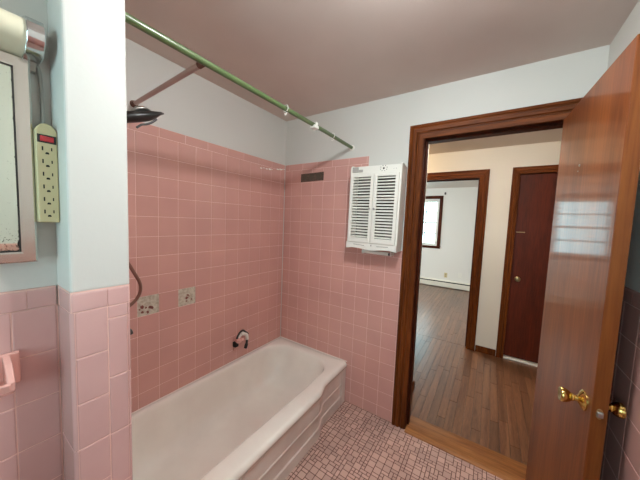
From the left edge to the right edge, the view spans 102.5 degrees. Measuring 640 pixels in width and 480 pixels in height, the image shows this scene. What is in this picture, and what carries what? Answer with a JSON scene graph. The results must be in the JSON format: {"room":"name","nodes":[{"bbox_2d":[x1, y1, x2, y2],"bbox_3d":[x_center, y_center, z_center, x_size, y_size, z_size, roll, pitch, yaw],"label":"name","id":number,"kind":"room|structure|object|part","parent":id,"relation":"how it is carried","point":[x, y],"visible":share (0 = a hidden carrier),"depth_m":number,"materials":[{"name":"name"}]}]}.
{"room":"bathroom","nodes":[
{"label":"bathroom","id":0,"kind":"room"},
{"bbox_2d":[0,0,64,479],"bbox_3d":[-1.002,0.229,0.267,0.114,2.366,1.031,5,5,33],"label":"wall","id":1,"kind":"structure","parent":0,"point":[42,272],"depth_m":0.61,"materials":[{"name":"paint"}]},
{"bbox_2d":[0,49,37,263],"bbox_3d":[-0.791,-0.166,0.401,0.031,0.450,0.460,5,5,33],"label":"medicine cabinet","id":2,"kind":"object","parent":1,"relation":"attached to","point":[18,232],"visible":1,"depth_m":0.56,"materials":[{"name":"silver metal"}]},
{"bbox_2d":[0,8,45,73],"bbox_3d":[-0.757,-0.419,0.366,0.088,0.097,0.494,5,5,33],"label":"wall light","id":3,"kind":"object","parent":1,"relation":"attached to","point":[24,37],"visible":1,"depth_m":0.53,"materials":[{"name":"beige glass"}]},
{"bbox_2d":[0,8,25,56],"bbox_3d":[-0.759,-0.425,0.367,0.084,0.073,0.440,5,5,33],"label":"diffuser","id":4,"kind":"object","parent":3,"relation":"attached to","point":[12,26],"depth_m":0.52,"materials":[{"name":"beige plastic"}]},
{"bbox_2d":[0,285,63,479],"bbox_3d":[-0.976,0.773,0.275,0.012,1.283,1.020,5,5,33],"label":"tiled wall","id":5,"kind":"structure","parent":1,"relation":"attached to","point":[31,433],"depth_m":0.62,"materials":[{"name":"pink tile"}]},
{"bbox_2d":[0,350,20,397],"bbox_3d":[-0.717,0.301,0.528,0.071,0.078,0.140,5,5,33],"label":"soap dish","id":6,"kind":"object","parent":5,"relation":"attached to","point":[10,367],"visible":1,"depth_m":0.57,"materials":[{"name":"pink ceramic"}]},
{"bbox_2d":[0,355,15,397],"bbox_3d":[-0.716,0.303,0.523,0.065,0.075,0.118,5,5,33],"label":"tray","id":7,"kind":"object","parent":6,"relation":"on","point":[7,362],"depth_m":0.56,"materials":[{"name":"pink ceramic"}]},
{"bbox_3d":[-0.742,0.298,0.545,0.010,0.076,0.140,5,5,33],"label":"plate","id":8,"kind":"part","parent":6,"relation":"part of","materials":[{"name":"pink ceramic"}]},
{"bbox_2d":[47,0,128,292],"bbox_3d":[-0.892,0.188,0.877,0.830,2.366,0.118,5,5,33],"label":"wall partition","id":9,"kind":"structure","parent":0,"point":[86,38],"depth_m":0.61,"materials":[{"name":"paint"}]},
{"bbox_2d":[32,66,59,221],"bbox_3d":[-0.641,-0.237,0.596,0.052,0.390,0.035,5,5,33],"label":"power strip","id":10,"kind":"object","parent":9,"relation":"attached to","point":[45,156],"visible":0.84,"depth_m":0.59,"materials":[{"name":"beige plastic"}]},
{"bbox_3d":[-0.652,-0.349,0.592,0.018,0.165,0.023,5,5,33],"label":"cord","id":11,"kind":"part","parent":10,"relation":"part of","materials":[{"name":"grey plastic"}]},
{"bbox_2d":[40,135,53,142],"bbox_3d":[-0.621,-0.229,0.584,0.004,0.012,0.022,5,5,33],"label":"rocker switch","id":12,"kind":"object","parent":10,"relation":"attached to","point":[43,138],"depth_m":0.58,"materials":[{"name":"red plastic"}]},
{"bbox_2d":[58,284,132,479],"bbox_3d":[-0.911,0.728,0.915,0.825,1.283,0.120,5,5,33],"label":"tiled wall","id":13,"kind":"structure","parent":9,"relation":"attached to","point":[94,325],"depth_m":0.65,"materials":[{"name":"pink tile"}]},
{"bbox_2d":[127,106,163,306],"bbox_3d":[-0.764,-0.118,1.008,0.106,0.916,0.272,5,5,37],"label":"shower fixture","id":14,"kind":"object","parent":9,"relation":"attached to","point":[137,114],"visible":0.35,"depth_m":1.01,"materials":[{"name":"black metal"}]},
{"bbox_3d":[-0.695,-0.469,1.031,0.008,0.062,0.078,5,5,33],"label":"lever","id":15,"kind":"part","parent":14,"relation":"part of","materials":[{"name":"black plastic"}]},
{"bbox_2d":[125,38,286,335],"bbox_3d":[-1.176,0.145,1.301,0.114,2.366,2.806,5,5,33],"label":"wall","id":16,"kind":"structure","parent":0,"point":[194,106],"depth_m":1.68,"materials":[{"name":"paint"}]},
{"bbox_2d":[127,122,284,411],"bbox_3d":[-0.779,0.174,1.793,0.008,1.668,1.531,5,5,33],"label":"tiled wall","id":17,"kind":"structure","parent":16,"relation":"attached to","point":[205,219],"depth_m":1.71,"materials":[{"name":"pink tile"}]},
{"bbox_2d":[233,329,248,350],"bbox_3d":[-0.621,0.786,2.056,0.086,0.171,0.155,6,6,42],"label":"faucet","id":18,"kind":"object","parent":17,"relation":"attached to","point":[241,339],"visible":1,"depth_m":2.03,"materials":[{"name":"silver metal"}]},
{"bbox_3d":[-0.610,0.733,2.021,0.017,0.059,0.122,5,5,32],"label":"curled handle","id":19,"kind":"part","parent":18,"relation":"part of","materials":[{"name":"black plastic"}]},
{"bbox_3d":[-0.609,0.765,2.038,0.030,0.078,0.094,6,6,41],"label":"white spout","id":20,"kind":"part","parent":18,"relation":"part of","materials":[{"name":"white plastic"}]},
{"bbox_2d":[125,12,354,150],"bbox_3d":[-0.451,-0.710,1.538,0.705,0.045,1.541,5,5,33],"label":"shower curtain rod","id":21,"kind":"object","parent":16,"relation":"attached to","point":[201,62],"visible":0.89,"depth_m":1.04,"materials":[{"name":"green paint"}]},
{"bbox_2d":[310,122,318,130],"bbox_3d":[-0.034,-0.693,1.567,0.038,0.054,0.044,5,5,33],"label":"curtain hook","id":22,"kind":"object","parent":21,"relation":"attached to","point":[314,127],"visible":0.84,"depth_m":1.56,"materials":[{"name":"white plastic"}]},
{"bbox_2d":[125,0,638,188],"bbox_3d":[1.167,-1.107,2.743,4.640,0.100,7.900,5,5,33],"label":"ceiling","id":23,"kind":"structure","parent":0,"point":[312,57],"depth_m":1.27,"materials":[{"name":"paint"}]},
{"bbox_2d":[285,283,536,479],"bbox_3d":[0.947,1.322,2.916,4.800,0.050,7.750,5,5,33],"label":"floor","id":24,"kind":"structure","parent":0,"point":[486,400],"depth_m":1.98,"materials":[{"name":"brown wood"}]},
{"bbox_2d":[132,336,346,479],"bbox_3d":[-0.495,1.161,1.655,0.768,0.344,1.534,5,5,33],"label":"bathtub","id":25,"kind":"object","parent":24,"relation":"on","point":[255,416],"visible":0.99,"depth_m":1.66,"materials":[{"name":"white ceramic"}]},
{"bbox_2d":[404,415,526,479],"bbox_3d":[0.944,1.380,1.709,0.703,0.010,0.195,5,5,33],"label":"threshold","id":26,"kind":"object","parent":24,"relation":"on","point":[499,465],"visible":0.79,"depth_m":1.68,"materials":[{"name":"brown wood"}]},
{"bbox_2d":[503,354,537,366],"bbox_3d":[2.364,1.352,2.788,0.616,0.020,0.096,5,5,33],"label":"threshold","id":27,"kind":"object","parent":24,"relation":"on","point":[504,356],"visible":0.26,"depth_m":2.84,"materials":[{"name":"white paint"}]},
{"bbox_2d":[413,152,428,372],"bbox_3d":[-0.199,0.080,2.708,2.340,2.366,0.366,5,5,33],"label":"wall","id":28,"kind":"structure","parent":0,"point":[428,152],"depth_m":2.21,"materials":[{"name":"beige paint"}]},
{"bbox_2d":[281,45,609,306],"bbox_3d":[0.970,0.205,1.639,3.320,2.366,0.128,5,5,33],"label":"wall","id":29,"kind":"structure","parent":0,"point":[379,130],"depth_m":1.68,"materials":[{"name":"paint"}]},
{"bbox_2d":[281,156,401,422],"bbox_3d":[0.109,0.334,2.138,1.117,1.968,0.006,5,5,33],"label":"tiled wall","id":30,"kind":"structure","parent":29,"relation":"attached to","point":[340,301],"depth_m":2.10,"materials":[{"name":"pink tile"}]},
{"bbox_2d":[301,172,323,181],"bbox_3d":[-0.069,-0.540,2.207,0.236,0.076,0.006,5,5,33],"label":"wall plate","id":31,"kind":"object","parent":30,"relation":"attached to","point":[317,176],"visible":1,"depth_m":2.20,"materials":[{"name":"brown metal"}]},
{"bbox_2d":[346,162,406,252],"bbox_3d":[0.391,-0.226,1.828,0.373,0.602,0.150,6,5,33],"label":"upper cabinet","id":32,"kind":"object","parent":30,"relation":"attached to","point":[377,193],"visible":1,"depth_m":1.79,"materials":[{"name":"white paint"}]},
{"bbox_3d":[0.291,-0.226,1.835,0.176,0.480,0.016,6,5,33],"label":"cabinet door","id":33,"kind":"part","parent":32,"relation":"part of","materials":[{"name":"white paint"}]},
{"bbox_3d":[0.386,-0.494,1.780,0.345,0.042,0.012,6,5,33],"label":"rail","id":34,"kind":"part","parent":32,"relation":"part of","materials":[{"name":"white paint"}]},
{"bbox_3d":[0.437,-0.211,1.738,0.170,0.480,0.016,6,5,33],"label":"cabinet door","id":35,"kind":"part","parent":32,"relation":"part of","materials":[{"name":"white paint"}]},
{"bbox_2d":[362,249,393,256],"bbox_3d":[0.420,0.090,1.872,0.221,0.032,0.072,5,5,33],"label":"towel bar","id":36,"kind":"object","parent":30,"relation":"attached to","point":[390,254],"visible":0.88,"depth_m":1.83,"materials":[{"name":"white plastic"}]},
{"bbox_2d":[392,97,582,428],"bbox_3d":[0.987,0.323,1.633,0.897,2.132,0.172,5,5,33],"label":"door frame","id":37,"kind":"structure","parent":29,"relation":"attached to","point":[548,116],"depth_m":1.74,"materials":[{"name":"brown wood"}]},
{"bbox_2d":[525,34,639,479],"bbox_3d":[1.041,0.411,1.083,0.153,2.018,0.700,5,5,30],"label":"door","id":38,"kind":"structure","parent":29,"relation":"in","point":[599,167],"depth_m":0.90,"materials":[{"name":"brown wood"}]},
{"bbox_3d":[0.849,0.533,0.879,0.046,0.047,0.047,5,5,30],"label":"knob","id":39,"kind":"part","parent":38,"relation":"part of","materials":[{"name":"gold metal"}]},
{"bbox_3d":[0.944,0.541,0.823,0.040,0.047,0.047,5,5,30],"label":"knob","id":40,"kind":"part","parent":38,"relation":"part of","materials":[{"name":"gold metal"}]},
{"bbox_2d":[420,187,477,290],"bbox_3d":[2.919,-0.060,6.256,4.000,2.366,0.140,5,5,33],"label":"wall","id":41,"kind":"structure","parent":0,"point":[454,255],"depth_m":6.02,"materials":[{"name":"white paint"}]},
{"bbox_2d":[422,196,443,248],"bbox_3d":[2.531,-0.460,6.474,1.025,1.270,0.175,5,5,33],"label":"window","id":42,"kind":"structure","parent":41,"relation":"in","point":[439,199],"depth_m":6.23,"materials":[{"name":"white paint"}]},
{"bbox_3d":[2.530,-0.190,6.509,0.795,0.568,0.028,5,5,33],"label":"sash","id":43,"kind":"part","parent":42,"relation":"part of","materials":[{"name":"white glass"}]},
{"bbox_3d":[2.567,-0.712,6.495,0.795,0.558,0.028,5,5,33],"label":"sash","id":44,"kind":"part","parent":42,"relation":"part of","materials":[{"name":"white glass"}]},
{"bbox_2d":[420,276,469,290],"bbox_3d":[2.857,1.037,6.226,2.461,0.178,0.066,5,5,33],"label":"baseboard heater","id":45,"kind":"object","parent":41,"relation":"attached to","point":[424,280],"visible":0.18,"depth_m":6.11,"materials":[{"name":"beige metal"}]},
{"bbox_2d":[427,141,560,355],"bbox_3d":[1.457,0.098,3.341,4.400,2.366,0.120,5,5,33],"label":"wall","id":46,"kind":"structure","parent":0,"point":[501,161],"depth_m":2.92,"materials":[{"name":"beige paint"}]},
{"bbox_2d":[427,169,489,350],"bbox_3d":[1.561,0.226,3.271,0.858,2.130,0.152,5,5,33],"label":"door frame","id":47,"kind":"structure","parent":46,"relation":"attached to","point":[483,175],"depth_m":3.02,"materials":[{"name":"brown wood"}]},
{"bbox_2d":[475,345,495,355],"bbox_3d":[1.375,1.242,3.370,4.400,0.075,0.014,5,5,33],"label":"baseboard","id":48,"kind":"structure","parent":46,"relation":"attached to","point":[485,350],"depth_m":3.00,"materials":[{"name":"brown wood"}]},
{"bbox_2d":[496,164,558,357],"bbox_3d":[2.404,0.300,2.707,0.758,2.130,0.142,5,5,33],"label":"door frame","id":49,"kind":"structure","parent":46,"relation":"attached to","point":[517,171],"depth_m":2.82,"materials":[{"name":"brown wood"}]},
{"bbox_2d":[503,173,557,362],"bbox_3d":[2.388,0.323,2.686,0.612,2.027,0.087,5,5,33],"label":"door","id":50,"kind":"structure","parent":46,"relation":"in","point":[537,192],"depth_m":2.77,"materials":[{"name":"brown wood"}]},
{"bbox_2d":[607,0,639,292],"bbox_3d":[0.615,0.303,0.116,0.120,2.366,2.806,5,5,33],"label":"wall","id":51,"kind":"structure","parent":0,"point":[630,29],"depth_m":0.90,"materials":[{"name":"paint"}]},
{"bbox_2d":[600,286,639,479],"bbox_3d":[0.575,0.837,0.236,0.012,1.283,2.669,5,5,33],"label":"tiled wall","id":52,"kind":"structure","parent":51,"relation":"attached to","point":[621,451],"depth_m":0.84,"materials":[{"name":"pink tile"}]}
]}

